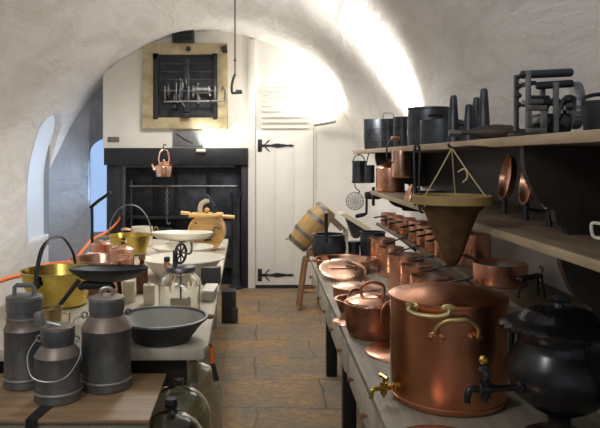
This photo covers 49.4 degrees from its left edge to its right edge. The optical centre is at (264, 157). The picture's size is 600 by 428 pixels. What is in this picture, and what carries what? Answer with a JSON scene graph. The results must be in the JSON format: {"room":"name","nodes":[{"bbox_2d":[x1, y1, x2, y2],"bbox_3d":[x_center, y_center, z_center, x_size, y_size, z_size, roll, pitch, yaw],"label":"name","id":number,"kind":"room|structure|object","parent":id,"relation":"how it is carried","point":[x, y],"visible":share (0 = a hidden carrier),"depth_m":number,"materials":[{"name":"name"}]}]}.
{"room":"historic interior","nodes":[
{"label":"historic interior","id":0,"kind":"room"},
{"bbox_2d":[0,67,89,306],"bbox_3d":[-2.388,0.333,2.800,0.564,2.374,10.800,0,0,0],"label":"wall","id":1,"kind":"structure","parent":0,"point":[26,102],"depth_m":6.34,"materials":[{"name":"paint"}]},
{"bbox_2d":[27,115,54,238],"bbox_3d":[-2.347,0.107,7.050,0.356,1.726,0.760,0,0,0],"label":"window","id":2,"kind":"structure","parent":1,"relation":"in","point":[44,136],"depth_m":7.09,"materials":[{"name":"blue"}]},
{"bbox_2d":[43,84,106,261],"bbox_3d":[-2.191,0.145,7.814,1.358,2.750,0.504,0,0,-33],"label":"wall","id":3,"kind":"structure","parent":0,"point":[66,189],"depth_m":7.74,"materials":[{"name":"grey paint"}]},
{"bbox_2d":[43,139,106,232],"bbox_3d":[-2.132,0.320,7.768,1.109,1.240,0.287,0,0,-34],"label":"window","id":4,"kind":"structure","parent":3,"relation":"in","point":[98,170],"depth_m":7.93,"materials":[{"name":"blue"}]},
{"bbox_2d":[103,31,362,287],"bbox_3d":[-0.352,-0.010,7.750,3.084,3.060,0.300,0,0,0],"label":"wall","id":5,"kind":"structure","parent":0,"point":[122,83],"depth_m":7.60,"materials":[{"name":"beige paint"}]},
{"bbox_2d":[172,30,194,42],"bbox_3d":[-0.947,-1.418,7.532,0.250,0.170,0.137,0,0,0],"label":"vent box","id":6,"kind":"object","parent":5,"relation":"attached to","point":[188,36],"visible":0.66,"depth_m":7.48,"materials":[{"name":"black paint"}]},
{"bbox_2d":[142,43,227,128],"bbox_3d":[-0.929,-0.836,7.484,0.994,0.994,0.241,0,0,0],"label":"jack","id":7,"kind":"object","parent":5,"relation":"attached to","point":[185,85],"visible":1,"depth_m":7.53,"materials":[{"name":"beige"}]},
{"bbox_2d":[173,130,202,145],"bbox_3d":[-0.900,-0.229,7.581,0.350,0.185,0.044,0,0,0],"label":"panel","id":8,"kind":"object","parent":5,"relation":"attached to","point":[180,137],"visible":1,"depth_m":7.57,"materials":[{"name":"grey paint"}]},
{"bbox_2d":[248,40,254,287],"bbox_3d":[-0.155,0.070,7.605,0.085,2.900,0.050,0,0,0],"label":"trim","id":9,"kind":"structure","parent":5,"relation":"attached to","point":[251,43],"depth_m":7.58,"materials":[{"name":"white paint"}]},
{"bbox_2d":[256,83,315,287],"bbox_3d":[0.240,0.320,7.597,0.701,2.400,0.056,0,0,0],"label":"door","id":10,"kind":"structure","parent":5,"relation":"in","point":[284,116],"depth_m":7.58,"materials":[{"name":"white paint"}]},
{"bbox_2d":[162,284,365,427],"bbox_3d":[-0.650,1.570,2.800,4.100,0.100,11.200,0,0,0],"label":"floor","id":11,"kind":"structure","parent":0,"point":[270,363],"depth_m":4.79,"materials":[{"name":"brown stone"}]},
{"bbox_2d":[0,373,166,427],"bbox_3d":[-0.991,1.170,2.256,1.258,0.700,0.443,0,0,0],"label":"wooden table","id":12,"kind":"object","parent":11,"relation":"on","point":[133,407],"visible":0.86,"depth_m":2.12,"materials":[{"name":"brown wood"}]},
{"bbox_2d":[2,283,42,390],"bbox_3d":[-0.864,0.636,2.351,0.162,0.368,0.151,0,0,0],"label":"milk can","id":13,"kind":"object","parent":12,"relation":"on","point":[20,333],"visible":0.77,"depth_m":2.29,"materials":[{"name":"metal"}]},
{"bbox_2d":[25,405,51,427],"bbox_3d":[-0.721,0.898,2.133,0.042,0.164,0.212,0,0,4],"label":"strap","id":14,"kind":"object","parent":12,"relation":"on","point":[30,421],"visible":0.72,"depth_m":2.05,"materials":[{"name":"black leather"}]},
{"bbox_2d":[27,311,81,406],"bbox_3d":[-0.706,0.672,2.207,0.180,0.296,0.177,0,0,0],"label":"milk can","id":15,"kind":"object","parent":12,"relation":"on","point":[57,362],"visible":1,"depth_m":2.16,"materials":[{"name":"metal"}]},
{"bbox_2d":[72,286,132,394],"bbox_3d":[-0.569,0.640,2.335,0.184,0.360,0.184,0,0,19],"label":"milk can","id":16,"kind":"object","parent":12,"relation":"on","point":[106,332],"visible":0.95,"depth_m":2.27,"materials":[{"name":"metal"}]},
{"bbox_2d":[0,239,227,385],"bbox_3d":[-0.822,1.130,4.221,1.084,0.780,3.436,0,0,-2],"label":"table","id":17,"kind":"object","parent":11,"relation":"on","point":[172,361],"visible":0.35,"depth_m":2.62,"materials":[{"name":"beige paint"}]},
{"bbox_2d":[19,236,88,308],"bbox_3d":[-1.045,0.567,3.279,0.372,0.346,0.378,0,0,-9],"label":"pan","id":18,"kind":"object","parent":17,"relation":"on","point":[53,281],"visible":0.62,"depth_m":3.15,"materials":[{"name":"gold metal"}]},
{"bbox_2d":[42,305,70,323],"bbox_3d":[-0.888,0.682,2.715,0.116,0.115,0.100,0,0,36],"label":"brass cup","id":19,"kind":"object","parent":17,"relation":"on","point":[53,313],"visible":0.34,"depth_m":2.70,"materials":[{"name":"gold metal"}]},
{"bbox_2d":[68,252,131,294],"bbox_3d":[-0.925,0.650,3.660,0.350,0.180,0.350,0,0,22],"label":"copper pan","id":20,"kind":"object","parent":17,"relation":"on","point":[98,258],"visible":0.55,"depth_m":3.77,"materials":[{"name":"orange metal"}]},
{"bbox_2d":[89,191,111,242],"bbox_3d":[-1.157,0.483,4.462,0.226,0.515,0.119,0,0,45],"label":"iron crank","id":21,"kind":"object","parent":17,"relation":"on","point":[97,201],"visible":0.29,"depth_m":4.49,"materials":[{"name":"black metal"}]},
{"bbox_2d":[91,236,112,252],"bbox_3d":[-1.090,0.631,4.345,0.144,0.219,0.176,0,0,-17],"label":"copper pot","id":22,"kind":"object","parent":17,"relation":"on","point":[103,246],"visible":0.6,"depth_m":4.31,"materials":[{"name":"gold metal"}]},
{"bbox_2d":[57,264,148,304],"bbox_3d":[-0.730,0.609,2.929,0.410,0.265,0.347,0,0,15],"label":"skillet","id":23,"kind":"object","parent":17,"relation":"on","point":[98,276],"visible":0.95,"depth_m":2.84,"materials":[{"name":"metal"}]},
{"bbox_2d":[109,240,134,264],"bbox_3d":[-0.920,0.633,4.145,0.164,0.214,0.196,0,0,17],"label":"copper pot","id":24,"kind":"object","parent":17,"relation":"on","point":[120,249],"visible":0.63,"depth_m":4.11,"materials":[{"name":"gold metal"}]},
{"bbox_2d":[123,280,134,302],"bbox_3d":[-0.699,0.684,3.340,0.064,0.112,0.064,0,0,0],"label":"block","id":25,"kind":"object","parent":17,"relation":"on","point":[128,285],"visible":0.78,"depth_m":3.31,"materials":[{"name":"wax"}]},
{"bbox_2d":[107,204,151,255],"bbox_3d":[-1.038,0.547,5.000,0.342,0.386,0.342,0,0,-43],"label":"pan","id":26,"kind":"object","parent":17,"relation":"on","point":[140,241],"visible":0.7,"depth_m":4.93,"materials":[{"name":"gold metal"}]},
{"bbox_2d":[121,225,158,246],"bbox_3d":[-1.048,0.657,5.453,0.280,0.165,0.176,0,0,11],"label":"saucepan","id":27,"kind":"object","parent":17,"relation":"on","point":[146,229],"visible":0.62,"depth_m":5.40,"materials":[{"name":"metal"}]},
{"bbox_2d":[136,253,147,293],"bbox_3d":[-0.674,0.632,3.563,0.064,0.215,0.064,0,0,0],"label":"bottle","id":28,"kind":"object","parent":17,"relation":"on","point":[142,279],"visible":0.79,"depth_m":3.54,"materials":[{"name":"brown glass"}]},
{"bbox_2d":[143,283,154,304],"bbox_3d":[-0.588,0.686,3.295,0.056,0.107,0.056,0,0,-11],"label":"block","id":29,"kind":"object","parent":17,"relation":"on","point":[149,288],"visible":1,"depth_m":3.27,"materials":[{"name":"wax"}]},
{"bbox_2d":[124,306,213,347],"bbox_3d":[-0.408,0.690,2.645,0.395,0.101,0.374,0,0,0],"label":"basin","id":30,"kind":"object","parent":17,"relation":"on","point":[153,326],"visible":0.94,"depth_m":2.69,"materials":[{"name":"grey metal"}]},
{"bbox_2d":[159,243,201,309],"bbox_3d":[-0.402,0.570,3.100,0.194,0.340,0.194,0,0,0],"label":"butter churn","id":31,"kind":"object","parent":17,"relation":"on","point":[180,286],"visible":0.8,"depth_m":3.02,"materials":[{"name":"clear glass"}]},
{"bbox_2d":[159,272,201,309],"bbox_3d":[-0.402,0.639,3.100,0.194,0.202,0.194,0,0,0],"label":"jar","id":32,"kind":"object","parent":31,"relation":"attached to","point":[175,288],"depth_m":3.01,"materials":[{"name":"clear glass"}]},
{"bbox_2d":[151,230,212,241],"bbox_3d":[-0.623,0.642,4.905,0.468,0.196,0.467,0,0,0],"label":"dish","id":33,"kind":"object","parent":17,"relation":"on","point":[169,235],"visible":0.76,"depth_m":4.76,"materials":[{"name":"white ceramic"}]},
{"bbox_2d":[152,242,213,252],"bbox_3d":[-0.575,0.679,4.550,0.430,0.122,0.430,0,0,0],"label":"pan","id":34,"kind":"object","parent":17,"relation":"on","point":[166,247],"visible":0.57,"depth_m":4.68,"materials":[{"name":"ceramic"}]},
{"bbox_2d":[144,251,223,278],"bbox_3d":[-0.513,0.680,4.070,0.516,0.119,0.516,0,0,0],"label":"pan","id":35,"kind":"object","parent":17,"relation":"on","point":[155,262],"visible":0.52,"depth_m":4.19,"materials":[{"name":"ceramic"}]},
{"bbox_2d":[181,194,234,249],"bbox_3d":[-0.458,0.514,5.248,0.432,0.450,0.243,0,0,1],"label":"drum churn","id":36,"kind":"object","parent":17,"relation":"on","point":[206,220],"visible":0.86,"depth_m":5.16,"materials":[{"name":"brown wood"}]},
{"bbox_2d":[202,283,217,301],"bbox_3d":[-0.292,0.712,3.447,0.066,0.056,0.205,0,0,2],"label":"box","id":37,"kind":"object","parent":17,"relation":"on","point":[210,290],"visible":0.9,"depth_m":3.36,"materials":[{"name":"beige paint"}]},
{"bbox_2d":[201,266,220,284],"bbox_3d":[-0.318,0.690,3.835,0.110,0.100,0.075,0,0,3],"label":"block","id":38,"kind":"object","parent":17,"relation":"on","point":[209,274],"visible":0.88,"depth_m":3.80,"materials":[{"name":"grey metal"}]},
{"bbox_2d":[208,344,219,381],"bbox_3d":[-0.205,0.817,2.599,0.049,0.151,0.020,0,0,11],"label":"scraper","id":39,"kind":"object","parent":17,"relation":"hanging from","point":[212,360],"visible":0.99,"depth_m":2.59,"materials":[{"name":"orange"}]},
{"bbox_2d":[104,148,247,289],"bbox_3d":[-1.035,0.702,7.690,1.672,1.636,0.390,0,0,0],"label":"fireplace","id":40,"kind":"object","parent":11,"relation":"on","point":[221,174],"visible":0.66,"depth_m":7.60,"materials":[{"name":"black paint"}]},
{"bbox_2d":[0,216,120,282],"bbox_3d":[-1.682,0.617,4.207,0.802,0.256,6.756,0,0,6],"label":"rope","id":41,"kind":"object","parent":40,"relation":"attached to","point":[15,276],"visible":0.69,"depth_m":4.32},
{"bbox_2d":[151,144,173,176],"bbox_3d":[-1.150,0.028,7.400,0.228,0.376,0.228,0,0,19],"label":"copper kettle","id":42,"kind":"object","parent":40,"relation":"hanging from","point":[163,168],"visible":1,"depth_m":7.33,"materials":[{"name":"orange metal"}]},
{"bbox_2d":[126,214,231,219],"bbox_3d":[-0.994,0.700,7.720,1.263,0.040,0.240,0,0,0],"label":"spit","id":43,"kind":"object","parent":40,"relation":"in","point":[134,216],"depth_m":7.60,"materials":[{"name":"black metal"}]},
{"bbox_2d":[150,396,202,427],"bbox_3d":[-0.318,1.167,2.205,0.244,0.707,0.244,0,0,0],"label":"demijohn","id":44,"kind":"object","parent":11,"relation":"on","point":[171,417],"visible":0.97,"depth_m":2.18,"materials":[{"name":"clear glass"}]},
{"bbox_2d":[152,377,210,427],"bbox_3d":[-0.326,1.179,2.465,0.244,0.682,0.244,0,0,-23],"label":"demijohn","id":45,"kind":"object","parent":11,"relation":"on","point":[190,400],"visible":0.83,"depth_m":2.42,"materials":[{"name":"clear glass"}]},
{"bbox_2d":[164,360,221,427],"bbox_3d":[-0.302,1.176,2.735,0.244,0.688,0.244,0,0,44],"label":"demijohn","id":46,"kind":"object","parent":11,"relation":"on","point":[199,374],"visible":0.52,"depth_m":2.67,"materials":[{"name":"clear glass"}]},
{"bbox_2d":[222,288,237,322],"bbox_3d":[-0.325,1.370,6.040,0.150,0.290,0.180,0,0,0],"label":"box","id":47,"kind":"object","parent":11,"relation":"on","point":[229,308],"visible":1,"depth_m":5.97,"materials":[{"name":"black metal"}]},
{"bbox_2d":[296,246,321,310],"bbox_3d":[0.455,1.187,6.620,0.272,0.674,0.302,0,0,0],"label":"stand","id":48,"kind":"object","parent":11,"relation":"on","point":[309,252],"visible":0.55,"depth_m":6.52,"materials":[{"name":"red wood"}]},
{"bbox_2d":[285,201,334,251],"bbox_3d":[0.461,0.697,6.620,0.510,0.516,0.274,0,0,2],"label":"wooden barrel","id":49,"kind":"object","parent":48,"relation":"on","point":[301,236],"visible":0.88,"depth_m":6.51,"materials":[{"name":"brown wood"}]},
{"bbox_2d":[323,210,370,253],"bbox_3d":[0.810,1.015,6.250,0.500,1.010,0.260,0,0,0],"label":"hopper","id":50,"kind":"object","parent":11,"relation":"on","point":[355,226],"visible":0.25,"depth_m":6.15,"materials":[{"name":"grey metal"}]},
{"bbox_2d":[309,256,599,427],"bbox_3d":[0.714,1.120,2.905,0.812,0.800,3.710,0,0,0],"label":"kitchen table","id":51,"kind":"object","parent":11,"relation":"on","point":[360,372],"visible":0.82,"depth_m":2.18,"materials":[{"name":"grey wood"}]},
{"bbox_2d":[312,213,345,257],"bbox_3d":[0.452,0.550,4.583,0.242,0.340,0.246,0,0,0],"label":"cauldron","id":52,"kind":"object","parent":51,"relation":"on","point":[324,243],"visible":0.69,"depth_m":4.49,"materials":[{"name":"metal"}]},
{"bbox_2d":[332,317,345,325],"bbox_3d":[0.350,0.711,2.835,0.116,0.019,0.116,0,0,0],"label":"cover","id":53,"kind":"object","parent":51,"relation":"on","point":[340,321],"visible":0.52,"depth_m":2.81,"materials":[{"name":"orange metal"}]},
{"bbox_2d":[319,258,365,280],"bbox_3d":[0.465,0.667,3.894,0.283,0.095,0.271,0,0,7],"label":"cover","id":54,"kind":"object","parent":51,"relation":"on","point":[339,269],"visible":1,"depth_m":3.86,"materials":[{"name":"orange metal"}]},
{"bbox_2d":[309,254,377,271],"bbox_3d":[0.505,0.682,4.180,0.369,0.077,0.369,0,0,34],"label":"dish","id":55,"kind":"object","parent":51,"relation":"on","point":[365,261],"visible":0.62,"depth_m":4.28,"materials":[{"name":"orange metal"}]},
{"bbox_2d":[334,294,354,316],"bbox_3d":[0.422,0.682,2.985,0.206,0.075,0.206,0,0,0],"label":"dish","id":56,"kind":"object","parent":51,"relation":"on","point":[339,299],"visible":0.27,"depth_m":2.96,"materials":[{"name":"orange metal"}]},
{"bbox_2d":[348,240,359,254],"bbox_3d":[0.630,0.653,4.600,0.086,0.134,0.086,0,0,0],"label":"tin canister","id":57,"kind":"object","parent":51,"relation":"on","point":[353,245],"visible":0.78,"depth_m":4.57,"materials":[{"name":"metal"}]},
{"bbox_2d":[332,278,381,296],"bbox_3d":[0.475,0.670,3.360,0.258,0.100,0.258,0,0,0],"label":"copper pan","id":58,"kind":"object","parent":51,"relation":"on","point":[339,288],"visible":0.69,"depth_m":3.30,"materials":[{"name":"orange metal"}]},
{"bbox_2d":[344,280,389,340],"bbox_3d":[0.437,0.609,2.640,0.232,0.222,0.251,0,0,16],"label":"pan","id":59,"kind":"object","parent":51,"relation":"on","point":[367,314],"visible":0.84,"depth_m":2.55,"materials":[{"name":"orange metal"}]},
{"bbox_2d":[360,230,385,256],"bbox_3d":[0.762,0.620,4.600,0.181,0.200,0.181,0,0,0],"label":"stewpot","id":60,"kind":"object","parent":51,"relation":"on","point":[365,235],"visible":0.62,"depth_m":4.54,"materials":[{"name":"metal"}]},
{"bbox_2d":[364,341,389,362],"bbox_3d":[0.498,0.711,2.400,0.260,0.019,0.260,0,0,0],"label":"cover","id":61,"kind":"object","parent":51,"relation":"on","point":[380,351],"visible":0.42,"depth_m":2.38,"materials":[{"name":"orange metal"}]},
{"bbox_2d":[369,236,407,267],"bbox_3d":[0.817,0.602,4.216,0.176,0.236,0.417,0,0,-18],"label":"copper saucepan","id":62,"kind":"object","parent":51,"relation":"on","point":[374,242],"visible":0.54,"depth_m":4.27,"materials":[{"name":"metal"}]},
{"bbox_2d":[378,245,419,276],"bbox_3d":[0.809,0.607,3.866,0.160,0.226,0.401,0,0,-18],"label":"copper saucepan","id":63,"kind":"object","parent":51,"relation":"on","point":[383,250],"visible":0.59,"depth_m":3.93,"materials":[{"name":"metal"}]},
{"bbox_2d":[387,252,433,287],"bbox_3d":[0.820,0.602,3.506,0.204,0.235,0.445,0,0,-18],"label":"copper saucepan","id":64,"kind":"object","parent":51,"relation":"on","point":[394,259],"visible":0.63,"depth_m":3.56,"materials":[{"name":"metal"}]},
{"bbox_2d":[400,262,448,284],"bbox_3d":[0.809,0.607,3.206,0.156,0.226,0.397,0,0,-18],"label":"copper saucepan","id":65,"kind":"object","parent":51,"relation":"on","point":[407,268],"visible":0.42,"depth_m":3.27,"materials":[{"name":"metal"}]},
{"bbox_2d":[406,425,455,427],"bbox_3d":[0.436,0.711,1.605,0.260,0.019,0.260,0,0,0],"label":"cover","id":66,"kind":"object","parent":51,"relation":"on","point":[415,426],"visible":1,"depth_m":1.71,"materials":[{"name":"orange metal"}]},
{"bbox_2d":[369,282,509,416],"bbox_3d":[0.544,0.553,1.953,0.352,0.334,0.380,0,0,33],"label":"copper vat","id":67,"kind":"object","parent":51,"relation":"on","point":[440,331],"visible":0.99,"depth_m":1.82,"materials":[{"name":"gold metal"}]},
{"bbox_2d":[369,373,397,398],"bbox_3d":[0.347,0.671,1.915,0.086,0.065,0.046,0,0,0],"label":"tap","id":68,"kind":"object","parent":67,"relation":"on","point":[384,387],"depth_m":1.91,"materials":[{"name":"gold metal"}]},
{"bbox_2d":[410,272,472,282],"bbox_3d":[0.814,0.609,2.926,0.192,0.221,0.433,0,0,-18],"label":"copper saucepan","id":69,"kind":"object","parent":51,"relation":"on","point":[417,277],"visible":0.37,"depth_m":3.07,"materials":[{"name":"metal"}]},
{"bbox_2d":[464,295,599,427],"bbox_3d":[0.713,0.535,1.673,0.377,0.370,0.294,0,0,19],"label":"urn","id":70,"kind":"object","parent":51,"relation":"on","point":[552,364],"visible":1,"depth_m":1.58,"materials":[{"name":"metal"}]},
{"bbox_2d":[464,355,523,403],"bbox_3d":[0.564,0.544,1.606,0.148,0.117,0.052,0,0,0],"label":"tap","id":71,"kind":"object","parent":70,"relation":"on","point":[484,388],"depth_m":1.60,"materials":[{"name":"metal"}]},
{"bbox_2d":[0,0,599,139],"bbox_3d":[-0.507,-0.954,2.800,3.574,1.491,10.800,0,0,0],"label":"ceiling","id":72,"kind":"structure","parent":0,"point":[376,57],"depth_m":4.79,"materials":[{"name":"paint"}]},
{"bbox_2d":[230,0,241,93],"bbox_3d":[-0.233,-0.991,5.300,0.098,0.945,0.035,0,0,0],"label":"hook","id":73,"kind":"object","parent":72,"relation":"hanging from","point":[234,74],"visible":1,"depth_m":5.30,"materials":[{"name":"black metal"}]},
{"bbox_2d":[356,92,599,313],"bbox_3d":[1.214,0.622,2.800,0.312,1.797,10.800,0,0,0],"label":"wall","id":74,"kind":"structure","parent":0,"point":[500,248],"depth_m":3.09,"materials":[{"name":"paint"}]},
{"bbox_2d":[353,129,599,317],"bbox_3d":[0.901,0.206,2.990,0.458,0.528,3.980,0,0,0],"label":"wall shelf","id":75,"kind":"object","parent":74,"relation":"attached to","point":[561,170],"visible":0.73,"depth_m":1.76,"materials":[{"name":"brown wood"}]},
{"bbox_2d":[352,154,365,182],"bbox_3d":[0.709,0.065,4.900,0.110,0.247,0.110,0,0,0],"label":"grater","id":76,"kind":"object","parent":75,"relation":"hanging from","point":[358,167],"visible":0.88,"depth_m":4.86,"materials":[{"name":"metal"}]},
{"bbox_2d":[346,183,363,209],"bbox_3d":[0.690,0.280,4.970,0.139,0.238,0.028,0,0,0],"label":"skimmer","id":77,"kind":"object","parent":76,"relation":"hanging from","point":[356,203],"visible":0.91,"depth_m":4.97,"materials":[{"name":"grey metal"}]},
{"bbox_2d":[355,187,380,217],"bbox_3d":[0.672,0.289,4.191,0.177,0.202,0.121,0,0,0],"label":"grinder","id":78,"kind":"object","parent":75,"relation":"attached to","point":[367,195],"visible":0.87,"depth_m":4.20,"materials":[{"name":"black metal"}]},
{"bbox_2d":[365,153,374,182],"bbox_3d":[0.762,0.063,4.720,0.068,0.236,0.068,0,0,0],"label":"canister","id":79,"kind":"object","parent":75,"relation":"hanging from","point":[369,169],"visible":0.95,"depth_m":4.69,"materials":[{"name":"metal"}]},
{"bbox_2d":[363,119,380,148],"bbox_3d":[0.800,-0.171,4.760,0.157,0.225,0.157,0,0,0],"label":"canister","id":80,"kind":"object","parent":75,"relation":"on","point":[372,131],"visible":0.71,"depth_m":4.69,"materials":[{"name":"metal"}]},
{"bbox_2d":[380,112,393,147],"bbox_3d":[0.800,-0.177,4.220,0.102,0.238,0.102,0,0,0],"label":"canister","id":81,"kind":"object","parent":75,"relation":"on","point":[386,128],"visible":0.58,"depth_m":4.18,"materials":[{"name":"metal"}]},
{"bbox_2d":[376,159,412,191],"bbox_3d":[0.824,0.107,4.053,0.300,0.202,0.182,0,0,-34],"label":"copper pot","id":82,"kind":"object","parent":75,"relation":"on","point":[385,182],"visible":0.64,"depth_m":3.95,"materials":[{"name":"metal"}]},
{"bbox_2d":[386,137,410,177],"bbox_3d":[0.645,-0.004,3.113,0.111,0.196,0.090,0,0,-44],"label":"jug","id":83,"kind":"object","parent":75,"relation":"hanging from","point":[400,161],"visible":1,"depth_m":3.08,"materials":[{"name":"orange metal"}]},
{"bbox_2d":[393,116,407,146],"bbox_3d":[0.830,-0.153,3.930,0.110,0.190,0.110,0,0,0],"label":"canister","id":84,"kind":"object","parent":75,"relation":"on","point":[399,123],"visible":0.54,"depth_m":3.88,"materials":[{"name":"metal"}]},
{"bbox_2d":[404,184,420,200],"bbox_3d":[0.725,0.167,3.180,0.090,0.082,0.090,0,0,-33],"label":"jug","id":85,"kind":"object","parent":75,"relation":"on","point":[410,191],"depth_m":3.16,"materials":[{"name":"orange metal"}]},
{"bbox_2d":[413,144,423,213],"bbox_3d":[0.661,0.089,2.783,0.062,0.300,0.012,0,0,-17],"label":"tongs","id":86,"kind":"object","parent":75,"relation":"hanging from","point":[415,145],"visible":0.81,"depth_m":2.78,"materials":[{"name":"metal"}]},
{"bbox_2d":[407,106,448,145],"bbox_3d":[0.885,-0.164,3.500,0.237,0.212,0.250,0,0,42],"label":"stockpot","id":87,"kind":"object","parent":75,"relation":"on","point":[415,114],"visible":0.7,"depth_m":3.42,"materials":[{"name":"metal"}]},
{"bbox_2d":[420,118,463,143],"bbox_3d":[0.809,-0.118,2.800,0.180,0.121,0.324,0,0,-30],"label":"saucepan","id":88,"kind":"object","parent":75,"relation":"on","point":[431,130],"visible":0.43,"depth_m":2.79,"materials":[{"name":"metal"}]},
{"bbox_2d":[412,143,493,265],"bbox_3d":[0.566,0.141,1.955,0.242,0.370,0.234,0,0,0],"label":"strainer","id":89,"kind":"object","parent":75,"relation":"hanging from","point":[451,217],"visible":1,"depth_m":1.91,"materials":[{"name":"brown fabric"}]},
{"bbox_2d":[447,95,459,141],"bbox_3d":[0.760,-0.156,2.620,0.050,0.196,0.050,0,0,0],"label":"cone","id":90,"kind":"object","parent":75,"relation":"on","point":[453,121],"visible":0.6,"depth_m":2.60,"materials":[{"name":"metal"}]},
{"bbox_2d":[462,104,474,140],"bbox_3d":[0.800,-0.135,2.550,0.050,0.154,0.050,0,0,0],"label":"cone","id":91,"kind":"object","parent":75,"relation":"on","point":[469,117],"visible":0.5,"depth_m":2.54,"materials":[{"name":"metal"}]},
{"bbox_2d":[472,97,479,139],"bbox_3d":[0.853,-0.152,2.620,0.050,0.188,0.050,0,0,0],"label":"cone","id":92,"kind":"object","parent":75,"relation":"on","point":[476,100],"visible":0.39,"depth_m":2.60,"materials":[{"name":"metal"}]},
{"bbox_2d":[477,88,489,139],"bbox_3d":[0.826,-0.161,2.450,0.050,0.206,0.050,0,0,0],"label":"cone","id":93,"kind":"object","parent":75,"relation":"on","point":[484,118],"visible":0.49,"depth_m":2.44,"materials":[{"name":"metal"}]},
{"bbox_2d":[448,124,524,138],"bbox_3d":[0.773,-0.088,2.218,0.287,0.054,0.068,0,0,14],"label":"implement","id":94,"kind":"object","parent":75,"relation":"on","point":[495,130],"visible":0.77,"depth_m":2.20,"materials":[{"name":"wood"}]},
{"bbox_2d":[498,155,516,213],"bbox_3d":[0.904,0.097,2.419,0.049,0.220,0.170,0,0,7],"label":"skillet","id":95,"kind":"object","parent":75,"relation":"on","point":[508,174],"visible":1,"depth_m":2.43,"materials":[{"name":"orange metal"}]},
{"bbox_2d":[519,172,533,219],"bbox_3d":[0.883,0.101,2.169,0.047,0.212,0.161,0,0,8],"label":"skillet","id":96,"kind":"object","parent":75,"relation":"on","point":[525,197],"visible":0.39,"depth_m":2.20,"materials":[{"name":"orange metal"}]},
{"bbox_2d":[507,68,585,136],"bbox_3d":[0.840,-0.161,1.930,0.228,0.206,0.140,0,0,0],"label":"press","id":97,"kind":"object","parent":75,"relation":"on","point":[570,118],"visible":0.97,"depth_m":1.89,"materials":[{"name":"black metal"}]},
{"bbox_2d":[542,205,552,225],"bbox_3d":[0.872,0.109,1.969,0.045,0.195,0.144,0,0,8],"label":"skillet","id":98,"kind":"object","parent":75,"relation":"on","point":[548,212],"visible":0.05,"depth_m":1.96,"materials":[{"name":"black metal"}]},
{"bbox_2d":[581,92,599,129],"bbox_3d":[0.856,-0.112,1.635,0.110,0.108,0.110,0,0,27],"label":"bucket","id":99,"kind":"object","parent":75,"relation":"on","point":[590,109],"visible":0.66,"depth_m":1.62,"materials":[{"name":"black metal"}]},
{"bbox_2d":[589,221,599,239],"bbox_3d":[0.817,0.177,1.536,0.076,0.062,0.060,0,0,5],"label":"cup","id":100,"kind":"object","parent":75,"relation":"on","point":[592,223],"visible":1,"depth_m":1.56,"materials":[{"name":"beige ceramic"}]},
{"bbox_2d":[376,222,586,310],"bbox_3d":[1.000,0.605,3.400,0.260,0.200,3.400,0,0,0],"label":"shelf","id":101,"kind":"object","parent":74,"relation":"attached to","point":[528,294],"visible":0.3,"depth_m":2.48,"materials":[{"name":"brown wood"}]},
{"bbox_2d":[373,212,395,225],"bbox_3d":[0.886,0.459,4.854,0.233,0.092,0.112,0,0,-43],"label":"copper saucepan","id":102,"kind":"object","parent":101,"relation":"on","point":[384,215],"visible":0.66,"depth_m":4.85,"materials":[{"name":"metal"}]},
{"bbox_2d":[380,215,403,229],"bbox_3d":[0.886,0.456,4.573,0.237,0.098,0.116,0,0,-43],"label":"copper saucepan","id":103,"kind":"object","parent":101,"relation":"on","point":[391,218],"visible":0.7,"depth_m":4.57,"materials":[{"name":"metal"}]},
{"bbox_2d":[388,217,415,235],"bbox_3d":[0.886,0.450,4.246,0.253,0.110,0.132,0,0,-43],"label":"copper saucepan","id":104,"kind":"object","parent":101,"relation":"on","point":[400,221],"visible":0.72,"depth_m":4.24,"materials":[{"name":"metal"}]},
{"bbox_2d":[400,220,428,242],"bbox_3d":[0.886,0.443,3.884,0.249,0.125,0.128,0,0,-43],"label":"copper saucepan","id":105,"kind":"object","parent":101,"relation":"on","point":[412,224],"visible":0.58,"depth_m":3.88,"materials":[{"name":"metal"}]},
{"bbox_2d":[408,224,430,247],"bbox_3d":[0.886,0.444,3.667,0.253,0.122,0.132,0,0,-43],"label":"copper saucepan","id":106,"kind":"object","parent":101,"relation":"on","point":[420,228],"visible":0.45,"depth_m":3.66,"materials":[{"name":"metal"}]},
{"bbox_2d":[417,228,433,252],"bbox_3d":[0.886,0.444,3.463,0.253,0.122,0.132,0,0,-43],"label":"copper saucepan","id":107,"kind":"object","parent":101,"relation":"on","point":[429,246],"visible":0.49,"depth_m":3.46,"materials":[{"name":"metal"}]},
{"bbox_2d":[426,236,441,257],"bbox_3d":[0.886,0.445,3.280,0.249,0.120,0.128,0,0,-43],"label":"copper saucepan","id":108,"kind":"object","parent":101,"relation":"on","point":[437,253],"visible":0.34,"depth_m":3.29,"materials":[{"name":"metal"}]},
{"bbox_2d":[458,232,490,266],"bbox_3d":[0.933,0.430,3.013,0.291,0.150,0.150,0,0,-43],"label":"copper stewpan","id":109,"kind":"object","parent":101,"relation":"on","point":[478,246],"visible":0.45,"depth_m":2.99,"materials":[{"name":"metal"}]},
{"bbox_2d":[463,254,528,288],"bbox_3d":[0.921,0.463,2.687,0.210,0.085,0.371,0,0,-17],"label":"copper stewpan","id":110,"kind":"object","parent":101,"relation":"on","point":[494,273],"visible":0.88,"depth_m":2.54,"materials":[{"name":"metal"}]},
{"bbox_2d":[516,265,545,298],"bbox_3d":[0.960,0.448,2.360,0.106,0.116,0.066,0,0,0],"label":"trivet","id":111,"kind":"object","parent":101,"relation":"on","point":[537,276],"visible":1,"depth_m":2.34,"materials":[{"name":"grey metal"}]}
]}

